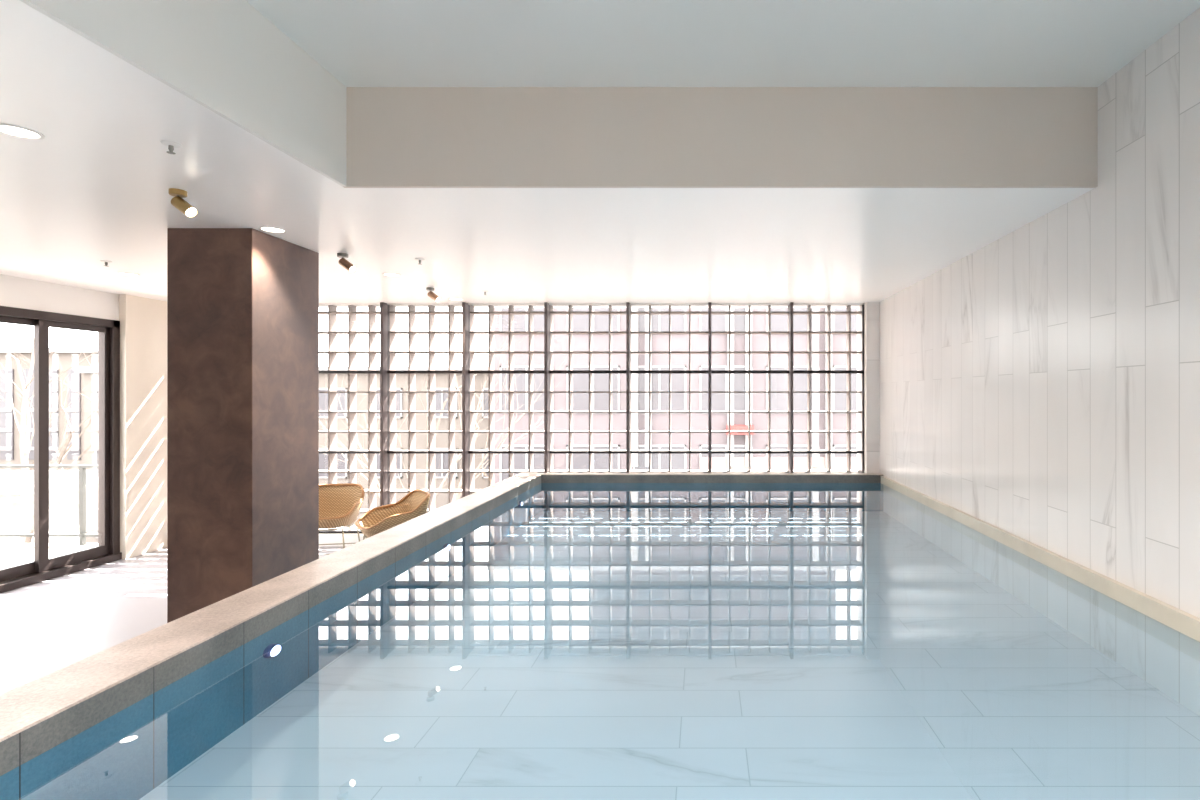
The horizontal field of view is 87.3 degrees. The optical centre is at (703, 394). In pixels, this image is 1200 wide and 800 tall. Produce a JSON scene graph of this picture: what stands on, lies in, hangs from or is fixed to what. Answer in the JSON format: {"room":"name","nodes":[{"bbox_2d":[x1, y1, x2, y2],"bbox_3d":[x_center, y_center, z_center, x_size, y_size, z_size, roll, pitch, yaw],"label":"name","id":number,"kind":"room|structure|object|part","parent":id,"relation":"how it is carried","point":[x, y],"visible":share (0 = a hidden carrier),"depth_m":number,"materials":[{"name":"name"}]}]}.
{"room":"indoor swimming pool","nodes":[
{"label":"indoor swimming pool","id":0,"kind":"room"},
{"bbox_2d":[0,543,97,568],"bbox_3d":[-8.790,1.807,4.050,5.420,0.220,6.100,0,0,0],"label":"floor","id":1,"kind":"structure","parent":0,"point":[11,554],"depth_m":6.76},
{"bbox_2d":[0,465,97,545],"bbox_3d":[-8.820,1.244,7.005,5.360,0.907,0.050,0,0,0],"label":"balcony railing","id":2,"kind":"object","parent":1,"relation":"on","point":[82,535],"visible":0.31,"depth_m":6.99,"materials":[{"name":"metal"}]},
{"bbox_3d":[-8.820,0.805,7.005,5.360,0.030,0.050,0,0,0],"label":"rail","id":3,"kind":"part","parent":2,"relation":"part of","materials":[{"name":"metal"}]},
{"bbox_3d":[-8.820,1.585,7.005,5.360,0.030,0.030,0,0,0],"label":"rail","id":4,"kind":"part","parent":2,"relation":"part of","materials":[{"name":"metal"}]},
{"bbox_3d":[-7.020,1.248,7.005,0.040,0.897,0.040,0,0,0],"label":"post","id":5,"kind":"part","parent":2,"relation":"part of","materials":[{"name":"metal"}]},
{"bbox_2d":[0,274,118,320],"bbox_3d":[-6.030,0.323,1.748,0.180,2.689,9.095,0,0,0],"label":"wall","id":6,"kind":"structure","parent":0,"point":[17,292],"depth_m":5.69,"materials":[{"name":"white paint"}]},
{"bbox_2d":[0,306,121,592],"bbox_3d":[-5.994,0.457,5.247,0.172,2.420,2.095,0,0,0],"label":"door","id":7,"kind":"structure","parent":6,"relation":"in","point":[43,568],"depth_m":5.80,"materials":[{"name":"brown metal"}]},
{"bbox_3d":[-6.025,0.460,5.282,0.040,2.275,0.725,0,0,0],"label":"sliding panel","id":8,"kind":"part","parent":7,"relation":"part of","materials":[{"name":"clear glass"}]},
{"bbox_3d":[-5.985,0.460,5.890,0.040,2.275,0.660,0,0,0],"label":"sliding panel","id":9,"kind":"part","parent":7,"relation":"part of","materials":[{"name":"clear glass"}]},
{"bbox_2d":[119,294,166,558],"bbox_3d":[-5.995,0.323,6.782,0.250,2.689,0.975,0,0,0],"label":"wall","id":10,"kind":"structure","parent":0,"point":[143,321],"depth_m":6.49,"materials":[{"name":"beige paint"}]},
{"bbox_2d":[319,302,863,532],"bbox_3d":[-2.041,0.264,6.900,7.658,2.571,0.140,0,0,0],"label":"window","id":11,"kind":"structure","parent":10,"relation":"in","point":[384,371],"depth_m":6.92,"materials":[{"name":"grey metal"}]},
{"bbox_3d":[-2.041,-1.016,6.945,7.658,0.012,0.050,0,0,0],"label":"head rail","id":12,"kind":"part","parent":11,"relation":"part of","materials":[{"name":"brown metal"}]},
{"bbox_2d":[0,546,347,693],"bbox_3d":[-2.030,1.767,2.200,8.320,0.200,9.600,0,0,0],"label":"floor","id":13,"kind":"structure","parent":0,"point":[48,626],"depth_m":4.71,"materials":[{"name":"white tile"}]},
{"bbox_2d":[167,228,318,622],"bbox_3d":[-3.026,0.323,4.124,0.520,2.689,0.660,0,0,0],"label":"column","id":14,"kind":"structure","parent":13,"relation":"on","point":[243,303],"depth_m":3.79,"materials":[{"name":"brown paint"}]},
{"bbox_2d":[319,483,364,554],"bbox_3d":[-3.820,1.304,6.301,0.606,0.728,0.604,0,0,-12],"label":"wicker chair","id":15,"kind":"object","parent":13,"relation":"on","point":[340,505],"visible":0.51,"depth_m":6.53,"materials":[{"name":"wicker"}]},
{"bbox_3d":[-3.561,1.497,6.132,0.061,0.342,0.014,0,0,33],"label":"leg","id":16,"kind":"part","parent":15,"relation":"part of","materials":[{"name":"metal"}]},
{"bbox_2d":[355,489,429,539],"bbox_3d":[-2.959,1.304,5.901,0.604,0.728,0.606,0,0,-40],"label":"wicker chair","id":17,"kind":"object","parent":13,"relation":"on","point":[414,504],"visible":0.49,"depth_m":5.98,"materials":[{"name":"wicker"}]},
{"bbox_2d":[0,473,1199,799],"bbox_3d":[-0.042,1.261,2.109,3.944,0.812,9.412,0,0,0],"label":"swimming pool","id":18,"kind":"object","parent":13,"relation":"on","point":[599,636],"visible":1,"depth_m":2.63,"materials":[{"name":"stone"}]},
{"bbox_2d":[263,643,281,657],"bbox_3d":[-1.730,1.028,2.493,0.030,0.050,0.080,0,0,0],"label":"underwater light","id":19,"kind":"object","parent":18,"relation":"attached to","point":[272,650],"visible":1,"depth_m":2.48,"materials":[{"name":"white glass"}]},
{"bbox_2d":[443,544,450,550],"bbox_3d":[-1.730,1.028,4.180,0.030,0.050,0.080,0,0,0],"label":"underwater light","id":20,"kind":"object","parent":18,"relation":"attached to","point":[446,547],"visible":1,"depth_m":4.16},
{"bbox_2d":[319,527,367,545],"bbox_3d":[-2.041,1.606,7.040,7.658,0.122,0.420,0,0,0],"label":"floor","id":21,"kind":"structure","parent":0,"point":[324,538],"depth_m":6.83,"materials":[{"name":"white paint"}]},
{"bbox_2d":[319,305,861,529],"bbox_3d":[-2.031,0.147,7.069,7.638,2.815,0.147,0,0,0],"label":"lattice screen","id":22,"kind":"object","parent":21,"relation":"on","point":[332,312],"visible":0.27,"depth_m":7.02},
{"bbox_2d":[359,509,434,512],"bbox_3d":[-2.031,1.321,7.069,7.638,0.018,0.147,0,0,0],"label":"bar","id":23,"kind":"object","parent":22,"relation":"attached to","point":[361,510],"depth_m":7.00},
{"bbox_2d":[364,489,481,492],"bbox_3d":[-2.031,1.095,7.069,7.638,0.018,0.147,0,0,0],"label":"bar","id":24,"kind":"object","parent":22,"relation":"attached to","point":[366,490],"depth_m":7.00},
{"bbox_2d":[319,450,859,450],"bbox_3d":[-2.031,0.644,7.069,7.638,0.018,0.147,0,0,0],"label":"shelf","id":25,"kind":"object","parent":22,"relation":"attached to","point":[319,450],"depth_m":7.09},
{"bbox_2d":[319,311,861,314],"bbox_3d":[-2.031,-0.934,7.069,7.638,0.018,0.147,0,0,0],"label":"bar","id":26,"kind":"object","parent":22,"relation":"attached to","point":[320,312],"depth_m":7.00,"materials":[{"name":"grey metal"}]},
{"bbox_2d":[319,331,861,333],"bbox_3d":[-2.031,-0.709,7.069,7.638,0.018,0.147,0,0,0],"label":"bar","id":27,"kind":"object","parent":22,"relation":"attached to","point":[320,332],"depth_m":7.00,"materials":[{"name":"grey metal"}]},
{"bbox_2d":[319,351,861,353],"bbox_3d":[-2.031,-0.483,7.069,7.638,0.018,0.147,0,0,0],"label":"bar","id":28,"kind":"object","parent":22,"relation":"attached to","point":[320,352],"depth_m":7.00,"materials":[{"name":"grey metal"}]},
{"bbox_2d":[319,391,861,392],"bbox_3d":[-2.031,-0.033,7.069,7.638,0.018,0.147,0,0,0],"label":"bar","id":29,"kind":"object","parent":22,"relation":"attached to","point":[319,391],"depth_m":7.00,"materials":[{"name":"grey metal"}]},
{"bbox_2d":[319,411,861,412],"bbox_3d":[-2.031,0.193,7.069,7.638,0.018,0.147,0,0,0],"label":"bar","id":30,"kind":"object","parent":22,"relation":"attached to","point":[319,411],"depth_m":7.00,"materials":[{"name":"grey metal"}]},
{"bbox_2d":[319,431,861,432],"bbox_3d":[-2.031,0.418,7.069,7.638,0.018,0.147,0,0,0],"label":"bar","id":31,"kind":"object","parent":22,"relation":"attached to","point":[319,431],"depth_m":7.00,"materials":[{"name":"grey metal"}]},
{"bbox_2d":[319,470,861,472],"bbox_3d":[-2.031,0.870,7.069,7.638,0.018,0.147,0,0,0],"label":"bar","id":32,"kind":"object","parent":22,"relation":"attached to","point":[320,471],"depth_m":7.00,"materials":[{"name":"grey metal"}]},
{"bbox_2d":[0,0,1199,307],"bbox_3d":[-2.030,-1.372,2.235,8.320,0.700,10.070,0,0,0],"label":"ceiling","id":33,"kind":"structure","parent":0,"point":[360,93],"depth_m":3.04,"materials":[{"name":"paint"}]},
{"bbox_2d":[0,123,44,139],"bbox_3d":[-2.656,-1.019,2.400,0.144,0.006,0.144,0,0,0],"label":"recessed light","id":34,"kind":"object","parent":33,"relation":"in","point":[9,129],"visible":1,"depth_m":2.40,"materials":[{"name":"white paint"}]},
{"bbox_2d":[100,260,111,266],"bbox_3d":[-4.560,-1.002,4.730,0.068,0.040,0.068,0,0,0],"label":"sprinkler head","id":35,"kind":"object","parent":33,"relation":"attached to","point":[105,261],"visible":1,"depth_m":4.72},
{"bbox_2d":[160,140,181,153],"bbox_3d":[-2.166,-1.002,2.520,0.068,0.040,0.068,0,0,0],"label":"sprinkler head","id":36,"kind":"object","parent":33,"relation":"attached to","point":[171,145],"visible":1,"depth_m":2.51},
{"bbox_2d":[168,188,197,217],"bbox_3d":[-2.599,-0.953,3.096,0.134,0.138,0.072,0,0,6],"label":"ceiling spotlight","id":37,"kind":"object","parent":33,"relation":"attached to","point":[177,201],"visible":1,"depth_m":3.07,"materials":[{"name":"gold metal"}]},
{"bbox_2d":[258,226,286,232],"bbox_3d":[-2.660,-1.019,3.825,0.144,0.006,0.144,0,0,0],"label":"recessed light","id":38,"kind":"object","parent":33,"relation":"in","point":[264,228],"visible":1,"depth_m":3.82,"materials":[{"name":"white paint"}]},
{"bbox_2d":[337,253,355,272],"bbox_3d":[-2.585,-0.953,4.487,0.134,0.138,0.072,0,0,6],"label":"ceiling spotlight","id":39,"kind":"object","parent":33,"relation":"attached to","point":[343,262],"visible":1,"depth_m":4.46,"materials":[{"name":"metal"}]},
{"bbox_2d":[415,258,424,264],"bbox_3d":[-2.135,-1.002,4.660,0.068,0.040,0.068,0,0,0],"label":"sprinkler head","id":40,"kind":"object","parent":33,"relation":"attached to","point":[419,259],"visible":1,"depth_m":4.65},
{"bbox_2d":[426,287,440,301],"bbox_3d":[-2.581,-0.953,5.917,0.134,0.138,0.072,0,0,6],"label":"ceiling spotlight","id":41,"kind":"object","parent":33,"relation":"attached to","point":[430,294],"visible":1,"depth_m":5.89,"materials":[{"name":"metal"}]},
{"bbox_2d":[857,302,878,472],"bbox_3d":[1.859,0.323,7.035,0.142,2.689,0.430,0,0,0],"label":"wall","id":42,"kind":"structure","parent":0,"point":[871,309],"depth_m":6.82,"materials":[{"name":"stone"}]},
{"bbox_2d":[879,7,1199,715],"bbox_3d":[2.030,0.079,2.235,0.200,3.177,10.070,0,0,0],"label":"wall","id":43,"kind":"structure","parent":0,"point":[1041,385],"depth_m":3.10,"materials":[{"name":"stone"}]},
{"label":"outside","id":44,"kind":"structure","parent":0,"visible":0},
{"bbox_2d":[0,502,78,542],"bbox_3d":[-20.000,8.767,40.000,200.000,0.200,160.000,0,0,0],"label":"ground","id":45,"kind":"structure","parent":44,"point":[63,516],"depth_m":42.82,"materials":[{"name":"white"}]},
{"bbox_2d":[0,347,97,501],"bbox_3d":[-58.000,2.433,54.750,36.600,12.467,10.500,0,0,0],"label":"building","id":46,"kind":"structure","parent":45,"relation":"on","point":[10,478],"depth_m":50.00,"materials":[{"name":"grey glass"}]},
{"bbox_3d":[-58.000,-3.600,54.750,36.600,0.400,10.500,0,0,0],"label":"cornice","id":47,"kind":"part","parent":46,"relation":"part of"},
{"bbox_2d":[0,324,97,542],"bbox_3d":[-16.873,-0.522,15.099,9.405,18.403,11.043,0,0,-39],"label":"bare tree","id":48,"kind":"object","parent":45,"relation":"on","point":[27,520],"visible":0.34,"depth_m":15.96,"materials":[{"name":"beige plant"}]},
{"bbox_2d":[75,366,487,542],"bbox_3d":[-21.900,3.558,37.850,24.600,10.217,8.300,0,0,0],"label":"building","id":49,"kind":"structure","parent":45,"relation":"on","point":[90,434],"depth_m":34.00,"materials":[{"name":"grey glass"}]},
{"bbox_3d":[-21.900,-1.375,37.850,24.600,0.350,8.300,0,0,0],"label":"cornice","id":50,"kind":"part","parent":49,"relation":"part of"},
{"bbox_3d":[-20.387,0.445,33.983,1.504,1.484,0.025,0,0,0],"label":"pane","id":51,"kind":"part","parent":49,"relation":"part of","materials":[{"name":"grey glass"}]},
{"bbox_3d":[-20.387,3.733,33.983,1.504,1.484,0.025,0,0,0],"label":"pane","id":52,"kind":"part","parent":49,"relation":"part of","materials":[{"name":"grey glass"}]},
{"bbox_3d":[-17.363,0.445,33.983,1.504,1.484,0.025,0,0,0],"label":"pane","id":53,"kind":"part","parent":49,"relation":"part of","materials":[{"name":"clear glass"}]},
{"bbox_3d":[-17.363,3.733,33.983,1.504,1.484,0.025,0,0,0],"label":"pane","id":54,"kind":"part","parent":49,"relation":"part of","materials":[{"name":"grey glass"}]},
{"bbox_3d":[-14.338,0.445,33.983,1.504,1.484,0.025,0,0,0],"label":"pane","id":55,"kind":"part","parent":49,"relation":"part of","materials":[{"name":"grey glass"}]},
{"bbox_3d":[-14.338,3.733,33.983,1.504,1.484,0.025,0,0,0],"label":"pane","id":56,"kind":"part","parent":49,"relation":"part of","materials":[{"name":"grey glass"}]},
{"bbox_3d":[-11.312,0.445,33.983,1.504,1.484,0.025,0,0,0],"label":"pane","id":57,"kind":"part","parent":49,"relation":"part of","materials":[{"name":"clear glass"}]},
{"bbox_3d":[-11.312,3.733,33.983,1.504,1.484,0.025,0,0,0],"label":"pane","id":58,"kind":"part","parent":49,"relation":"part of","materials":[{"name":"clear glass"}]},
{"bbox_2d":[319,308,587,500],"bbox_3d":[-7.714,2.387,18.266,8.877,12.580,8.319,0,0,-2],"label":"bare tree","id":59,"kind":"object","parent":45,"relation":"on","point":[457,495],"visible":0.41,"depth_m":17.70,"materials":[{"name":"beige plant"}]},
{"bbox_2d":[494,308,856,483],"bbox_3d":[1.000,1.359,32.700,21.400,14.617,10.600,0,0,0],"label":"office building","id":60,"kind":"structure","parent":45,"relation":"on","point":[600,342],"depth_m":27.97,"materials":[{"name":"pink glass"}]},
{"bbox_3d":[-8.000,-3.817,27.983,2.240,1.980,0.025,0,0,0],"label":"pane","id":61,"kind":"part","parent":60,"relation":"part of","materials":[{"name":"grey glass"}]},
{"bbox_3d":[-8.000,-0.250,27.983,2.240,1.980,0.025,0,0,0],"label":"pane","id":62,"kind":"part","parent":60,"relation":"part of","materials":[{"name":"grey glass"}]},
{"bbox_3d":[-8.000,3.317,27.983,2.240,1.980,0.025,0,0,0],"label":"pane","id":63,"kind":"part","parent":60,"relation":"part of","materials":[{"name":"grey glass"}]},
{"bbox_3d":[-5.000,-3.817,27.983,2.240,1.980,0.025,0,0,0],"label":"pane","id":64,"kind":"part","parent":60,"relation":"part of","materials":[{"name":"grey glass"}]},
{"bbox_3d":[-5.000,-0.250,27.983,2.240,1.980,0.025,0,0,0],"label":"pane","id":65,"kind":"part","parent":60,"relation":"part of","materials":[{"name":"grey glass"}]},
{"bbox_3d":[-5.000,3.317,27.983,2.240,1.980,0.025,0,0,0],"label":"pane","id":66,"kind":"part","parent":60,"relation":"part of","materials":[{"name":"grey glass"}]},
{"bbox_3d":[-2.000,3.317,27.983,2.240,1.980,0.025,0,0,0],"label":"pane","id":67,"kind":"part","parent":60,"relation":"part of","materials":[{"name":"grey glass"}]},
{"bbox_3d":[-2.000,-3.817,27.983,2.240,1.980,0.025,0,0,0],"label":"pane","id":68,"kind":"part","parent":60,"relation":"part of","materials":[{"name":"grey glass"}]},
{"bbox_3d":[-2.000,-0.250,27.983,2.240,1.980,0.025,0,0,0],"label":"pane","id":69,"kind":"part","parent":60,"relation":"part of","materials":[{"name":"grey glass"}]},
{"bbox_3d":[1.000,-3.817,27.983,2.240,1.980,0.025,0,0,0],"label":"pane","id":70,"kind":"part","parent":60,"relation":"part of","materials":[{"name":"grey glass"}]},
{"bbox_3d":[1.000,-0.250,27.983,2.240,1.980,0.025,0,0,0],"label":"pane","id":71,"kind":"part","parent":60,"relation":"part of","materials":[{"name":"grey glass"}]},
{"bbox_3d":[1.000,3.317,27.983,2.240,1.980,0.025,0,0,0],"label":"pane","id":72,"kind":"part","parent":60,"relation":"part of","materials":[{"name":"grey glass"}]},
{"bbox_3d":[4.000,-3.817,27.983,2.240,1.980,0.025,0,0,0],"label":"pane","id":73,"kind":"part","parent":60,"relation":"part of","materials":[{"name":"grey glass"}]},
{"bbox_3d":[4.000,-0.250,27.983,2.240,1.980,0.025,0,0,0],"label":"pane","id":74,"kind":"part","parent":60,"relation":"part of","materials":[{"name":"grey glass"}]},
{"bbox_3d":[4.000,3.317,27.983,2.240,1.980,0.025,0,0,0],"label":"pane","id":75,"kind":"part","parent":60,"relation":"part of","materials":[{"name":"grey glass"}]},
{"bbox_3d":[7.000,-3.817,27.983,2.240,1.980,0.025,0,0,0],"label":"pane","id":76,"kind":"part","parent":60,"relation":"part of","materials":[{"name":"grey glass"}]},
{"bbox_3d":[7.000,-0.250,27.983,2.240,1.980,0.025,0,0,0],"label":"pane","id":77,"kind":"part","parent":60,"relation":"part of","materials":[{"name":"grey glass"}]},
{"bbox_3d":[7.000,3.317,27.983,2.240,1.980,0.025,0,0,0],"label":"pane","id":78,"kind":"part","parent":60,"relation":"part of","materials":[{"name":"grey glass"}]}
]}

